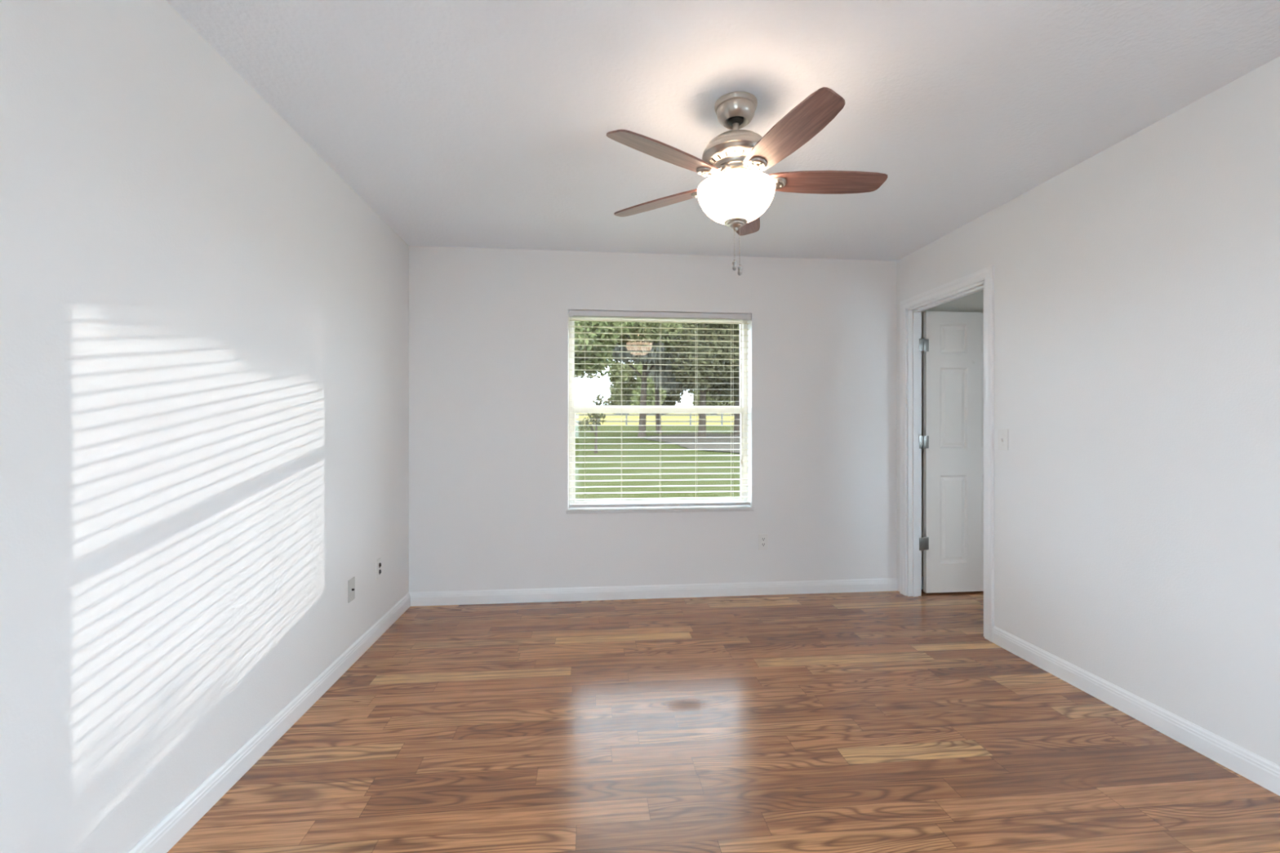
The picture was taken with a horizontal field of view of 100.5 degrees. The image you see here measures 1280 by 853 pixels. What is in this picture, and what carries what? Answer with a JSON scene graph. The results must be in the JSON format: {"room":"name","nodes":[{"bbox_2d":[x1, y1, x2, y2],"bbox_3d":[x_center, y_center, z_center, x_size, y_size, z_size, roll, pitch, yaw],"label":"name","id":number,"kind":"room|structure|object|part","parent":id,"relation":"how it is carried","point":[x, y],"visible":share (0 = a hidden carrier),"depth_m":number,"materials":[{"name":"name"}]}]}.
{"room":"empty bedroom","nodes":[
{"label":"empty bedroom","id":0,"kind":"room"},
{"bbox_2d":[0,0,408,852],"bbox_3d":[-1.385,-0.005,0.714,0.200,2.440,6.191,0,0,-6],"label":"wall","id":1,"kind":"structure","parent":0,"point":[204,326],"depth_m":1.52,"materials":[{"name":"paint"}]},
{"bbox_2d":[126,592,410,852],"bbox_3d":[-1.368,1.169,1.645,0.014,0.092,3.941,0,0,-6],"label":"baseboard","id":2,"kind":"structure","parent":1,"relation":"attached to","point":[178,822],"depth_m":1.90,"materials":[{"name":"white wood"}]},
{"bbox_2d":[348,576,355,603],"bbox_3d":[-1.474,0.837,2.729,0.015,0.115,0.070,0,0,-6],"label":"cable plate","id":3,"kind":"object","parent":1,"relation":"attached to","point":[352,581],"visible":1,"depth_m":2.72,"materials":[{"name":"grey plastic"}]},
{"bbox_2d":[375,557,381,580],"bbox_3d":[-1.508,0.825,3.077,0.015,0.115,0.070,0,0,-6],"label":"electrical outlet","id":4,"kind":"object","parent":1,"relation":"attached to","point":[378,562],"visible":1,"depth_m":3.07,"materials":[{"name":"plastic"}]},
{"bbox_2d":[408,245,983,591],"bbox_3d":[1.165,-0.005,3.973,5.509,2.440,0.200,0,0,-6],"label":"wall","id":5,"kind":"structure","parent":0,"point":[488,327],"depth_m":3.76,"materials":[{"name":"paint"}]},
{"bbox_2d":[408,577,897,606],"bbox_3d":[0.169,1.169,3.768,3.487,0.092,0.014,0,0,-6],"label":"baseboard","id":6,"kind":"structure","parent":5,"relation":"attached to","point":[827,586],"depth_m":3.75,"materials":[{"name":"white wood"}]},
{"bbox_2d":[566,312,754,513],"bbox_3d":[0.144,-0.105,3.860,1.340,1.423,0.205,0,0,-6],"label":"window","id":7,"kind":"structure","parent":5,"relation":"in","point":[645,409],"depth_m":3.87,"materials":[{"name":"plastic"}]},
{"bbox_3d":[0.137,-0.453,3.938,1.256,0.666,0.028,0,0,-6],"label":"sash","id":8,"kind":"part","parent":7,"relation":"part of","materials":[{"name":"plastic"}]},
{"bbox_3d":[0.140,0.212,3.904,1.256,0.698,0.028,0,0,-6],"label":"sash","id":9,"kind":"part","parent":7,"relation":"part of","materials":[{"name":"plastic"}]},
{"bbox_2d":[568,310,751,507],"bbox_3d":[0.150,-0.122,3.802,1.304,1.383,0.067,0,0,-6],"label":"window blind","id":10,"kind":"object","parent":7,"relation":"attached to","point":[572,313],"visible":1,"depth_m":3.80,"materials":[{"name":"white plastic"}]},
{"bbox_3d":[-0.389,-0.113,3.755,0.002,1.327,0.055,0,0,-6],"label":"ladder cord","id":11,"kind":"part","parent":10,"relation":"part of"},
{"bbox_3d":[0.149,0.559,3.808,1.298,0.022,0.052,0,0,-6],"label":"rail","id":12,"kind":"part","parent":10,"relation":"part of","materials":[{"name":"white plastic"}]},
{"bbox_3d":[0.146,-0.113,3.807,0.002,1.327,0.055,0,0,-6],"label":"ladder cord","id":13,"kind":"part","parent":10,"relation":"part of","materials":[{"name":"white fabric"}]},
{"bbox_3d":[0.668,-0.113,3.858,0.002,1.327,0.055,0,0,-6],"label":"ladder cord","id":14,"kind":"part","parent":10,"relation":"part of","materials":[{"name":"white fabric"}]},
{"bbox_3d":[0.731,-0.248,3.832,0.014,1.047,0.014,0,0,-6],"label":"lift cord","id":15,"kind":"part","parent":10,"relation":"part of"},
{"bbox_3d":[0.148,0.595,3.820,1.340,0.024,0.125,0,0,-6],"label":"sill","id":16,"kind":"part","parent":7,"relation":"part of","materials":[{"name":"wood"}]},
{"bbox_2d":[758,533,768,550],"bbox_3d":[0.890,0.833,3.842,0.070,0.115,0.008,0,0,-6],"label":"electrical outlet","id":17,"kind":"object","parent":5,"relation":"attached to","point":[762,538],"visible":1,"depth_m":3.84,"materials":[{"name":"plastic"}]},
{"bbox_2d":[921,576,923,589],"bbox_3d":[2.958,1.169,4.061,1.922,0.092,0.014,0,0,-6],"label":"baseboard","id":18,"kind":"structure","parent":5,"relation":"attached to","point":[922,576],"depth_m":3.97,"materials":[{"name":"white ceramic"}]},
{"bbox_2d":[165,0,1279,261],"bbox_3d":[1.406,-1.350,0.987,5.809,0.250,6.191,0,0,-6],"label":"ceiling","id":19,"kind":"structure","parent":0,"point":[460,123],"depth_m":1.97,"materials":[{"name":"white paint"}]},
{"bbox_2d":[606,87,887,275],"bbox_3d":[0.398,-0.901,2.013,1.066,0.649,1.088,0,0,-6],"label":"ceiling fan","id":20,"kind":"object","parent":19,"relation":"hanging from","point":[738,193],"visible":1,"depth_m":1.93,"materials":[{"name":"brown wood"}]},
{"bbox_3d":[0.085,-0.932,2.219,0.456,0.007,0.125,0,13,35],"label":"blade","id":21,"kind":"part","parent":20,"relation":"part of","materials":[{"name":"brown wood"}]},
{"bbox_3d":[0.094,-0.932,1.819,0.456,0.007,0.125,0,13,-37],"label":"blade","id":22,"kind":"part","parent":20,"relation":"part of","materials":[{"name":"brown wood"}]},
{"bbox_3d":[0.263,-0.941,2.094,0.137,0.056,0.068,0,13,35],"label":"blade arm","id":23,"kind":"part","parent":20,"relation":"part of","materials":[{"name":"silver metal"}]},
{"bbox_3d":[0.267,-0.941,1.949,0.137,0.056,0.068,0,13,-37],"label":"blade arm","id":24,"kind":"part","parent":20,"relation":"part of","materials":[{"name":"silver metal"}]},
{"bbox_3d":[0.365,-0.844,2.025,0.292,0.128,0.292,0,0,-6],"label":"lamp shade","id":25,"kind":"part","parent":20,"relation":"part of","materials":[{"name":"white glass"}]},
{"bbox_3d":[0.462,-0.932,2.351,0.125,0.007,0.456,-14,-4,17],"label":"blade","id":26,"kind":"part","parent":20,"relation":"part of","materials":[{"name":"brown wood"}]},
{"bbox_3d":[0.407,-0.941,1.909,0.068,0.056,0.137,14,-4,-18],"label":"blade arm","id":27,"kind":"part","parent":20,"relation":"part of","materials":[{"name":"silver metal"}]},
{"bbox_3d":[0.488,-0.941,2.029,0.137,0.056,0.068,0,-13,-1],"label":"blade arm","id":28,"kind":"part","parent":20,"relation":"part of","materials":[{"name":"silver metal"}]},
{"bbox_3d":[0.477,-0.932,1.704,0.125,0.007,0.456,14,-4,-18],"label":"blade","id":29,"kind":"part","parent":20,"relation":"part of","materials":[{"name":"brown wood"}]},
{"bbox_3d":[0.705,-0.932,2.033,0.456,0.007,0.125,0,-13,-1],"label":"blade","id":30,"kind":"part","parent":20,"relation":"part of","materials":[{"name":"brown wood"}]},
{"bbox_2d":[166,589,1279,852],"bbox_3d":[1.406,1.275,0.987,5.809,0.120,6.191,0,0,-6],"label":"floor","id":31,"kind":"structure","parent":0,"point":[884,722],"depth_m":1.98,"materials":[{"name":"brown wood"}]},
{"bbox_2d":[896,56,1279,765],"bbox_3d":[2.244,-0.005,0.968,0.100,2.440,5.991,0,0,-6],"label":"wall","id":32,"kind":"structure","parent":0,"point":[1137,285],"depth_m":2.17,"materials":[{"name":"paint"}]},
{"bbox_2d":[899,265,994,642],"bbox_3d":[2.002,0.154,3.444,0.134,2.122,0.887,0,0,-6],"label":"door frame","id":33,"kind":"structure","parent":32,"relation":"attached to","point":[987,274],"depth_m":3.80,"materials":[{"name":"white wood"}]},
{"bbox_2d":[919,311,983,592],"bbox_3d":[2.402,0.185,3.888,0.818,2.032,0.169,0,0,-6],"label":"door","id":34,"kind":"structure","parent":33,"relation":"attached to","point":[952,343],"depth_m":3.86,"materials":[{"name":"wood"}]},
{"bbox_2d":[997,429,1008,450],"bbox_3d":[1.994,0.072,2.930,0.016,0.115,0.070,0,0,-6],"label":"light switch","id":35,"kind":"object","parent":32,"relation":"attached to","point":[1002,434],"visible":1,"depth_m":2.93,"materials":[{"name":"plastic"}]},
{"bbox_2d":[991,626,1279,795],"bbox_3d":[2.077,1.169,2.096,0.014,0.092,1.808,0,0,-6],"label":"baseboard","id":36,"kind":"structure","parent":32,"relation":"attached to","point":[1254,767],"depth_m":2.14,"materials":[{"name":"white wood"}]},
{"label":"outside","id":37,"kind":"structure","parent":0,"visible":0},
{"bbox_2d":[575,413,734,426],"bbox_3d":[11.344,-1.580,89.528,180.000,3.029,84.000,0,0,-6],"label":"field","id":38,"kind":"structure","parent":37,"point":[694,418],"depth_m":58.58,"materials":[{"name":"green plant"}]},
{"bbox_2d":[606,361,639,413],"bbox_3d":[-2.508,-5.930,85.891,5.952,9.778,6.213,0,0,-6],"label":"tree","id":39,"kind":"object","parent":38,"relation":"on","point":[615,375],"visible":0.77,"depth_m":84.48,"materials":[{"name":"green plant"}]},
{"bbox_2d":[629,362,666,414],"bbox_3d":[1.254,-6.212,84.445,6.386,9.881,6.815,0,0,-6],"label":"tree","id":40,"kind":"object","parent":38,"relation":"on","point":[650,383],"visible":0.4,"depth_m":83.09,"materials":[{"name":"green plant"}]},
{"bbox_2d":[631,361,684,405],"bbox_3d":[3.407,-8.185,90.951,10.350,12.285,7.546,0,0,-6],"label":"tree","id":41,"kind":"object","parent":38,"relation":"on","point":[671,396],"visible":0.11,"depth_m":89.12,"materials":[{"name":"green plant"}]},
{"bbox_2d":[687,386,734,414],"bbox_3d":[12.813,-6.959,88.499,10.364,10.680,7.064,0,0,-6],"label":"tree","id":42,"kind":"object","parent":38,"relation":"on","point":[727,402],"visible":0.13,"depth_m":87.46,"materials":[{"name":"green plant"}]},
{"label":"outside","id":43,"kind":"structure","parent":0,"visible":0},
{"bbox_2d":[575,426,740,501],"bbox_3d":[20.586,0.700,-5.021,180.000,1.530,106.000,0,0,-6],"label":"lawn","id":44,"kind":"structure","parent":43,"point":[578,434],"depth_m":16.20,"materials":[{"name":"green plant"}]},
{"bbox_2d":[576,391,610,453],"bbox_3d":[-1.788,-0.123,20.434,1.349,2.404,0.853,0,0,-6],"label":"tree","id":45,"kind":"object","parent":44,"relation":"on","point":[605,402],"visible":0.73,"depth_m":20.41,"materials":[{"name":"green plant"}]},
{"bbox_2d":[574,320,635,379],"bbox_3d":[-2.484,-2.913,25.303,4.518,7.504,5.151,0,0,-6],"label":"tree","id":46,"kind":"object","parent":44,"relation":"on","point":[578,355],"visible":0.49,"depth_m":24.76,"materials":[{"name":"green plant"}]},
{"bbox_2d":[605,321,702,437],"bbox_3d":[0.241,-3.815,29.230,7.392,8.910,5.128,0,0,0],"label":"tree","id":47,"kind":"object","parent":44,"relation":"on","point":[666,382],"visible":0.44,"depth_m":28.33,"materials":[{"name":"green plant"}]},
{"bbox_2d":[575,413,734,426],"bbox_3d":[1.594,-0.555,45.370,44.200,1.250,0.140,0,0,-6],"label":"rail fence","id":48,"kind":"object","parent":44,"relation":"on","point":[626,415],"visible":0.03,"depth_m":45.26,"materials":[{"name":"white wood"}]},
{"bbox_3d":[-1.143,-0.555,45.103,0.140,1.250,0.140,0,0,-6],"label":"post","id":49,"kind":"part","parent":48,"relation":"part of","materials":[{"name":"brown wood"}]},
{"bbox_3d":[1.594,-0.430,45.370,44.200,0.120,0.060,0,0,-6],"label":"rail","id":50,"kind":"part","parent":48,"relation":"part of","materials":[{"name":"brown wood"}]},
{"bbox_3d":[1.594,-0.980,45.370,44.200,0.120,0.060,0,0,-6],"label":"rail","id":51,"kind":"part","parent":48,"relation":"part of","materials":[{"name":"white wood"}]},
{"bbox_3d":[7.068,-0.555,45.905,0.140,1.250,0.140,0,0,-6],"label":"post","id":52,"kind":"part","parent":48,"relation":"part of","materials":[{"name":"white wood"}]},
{"bbox_2d":[647,365,662,433],"bbox_3d":[1.636,-4.324,33.349,5.846,9.576,3.999,0,0,15],"label":"tree","id":53,"kind":"object","parent":44,"relation":"on","point":[651,374],"visible":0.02,"depth_m":33.15,"materials":[{"name":"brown plant"}]},
{"bbox_2d":[642,432,740,453],"bbox_3d":[5.843,0.765,25.405,10.871,0.758,15.893,0,0,-6],"label":"road","id":54,"kind":"structure","parent":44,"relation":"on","point":[691,437],"depth_m":26.81,"materials":[{"name":"grey asphalt"}]},
{"bbox_2d":[655,323,739,437],"bbox_3d":[3.836,-3.492,28.999,4.694,8.313,5.584,0,0,39],"label":"tree","id":55,"kind":"object","parent":44,"relation":"on","point":[722,371],"visible":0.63,"depth_m":27.99,"materials":[{"name":"green plant"}]},
{"bbox_2d":[683,323,740,435],"bbox_3d":[5.045,-3.661,31.551,6.144,8.501,5.810,0,0,-6],"label":"tree","id":56,"kind":"object","parent":44,"relation":"on","point":[726,390],"visible":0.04,"depth_m":30.15,"materials":[{"name":"green plant"}]}
]}

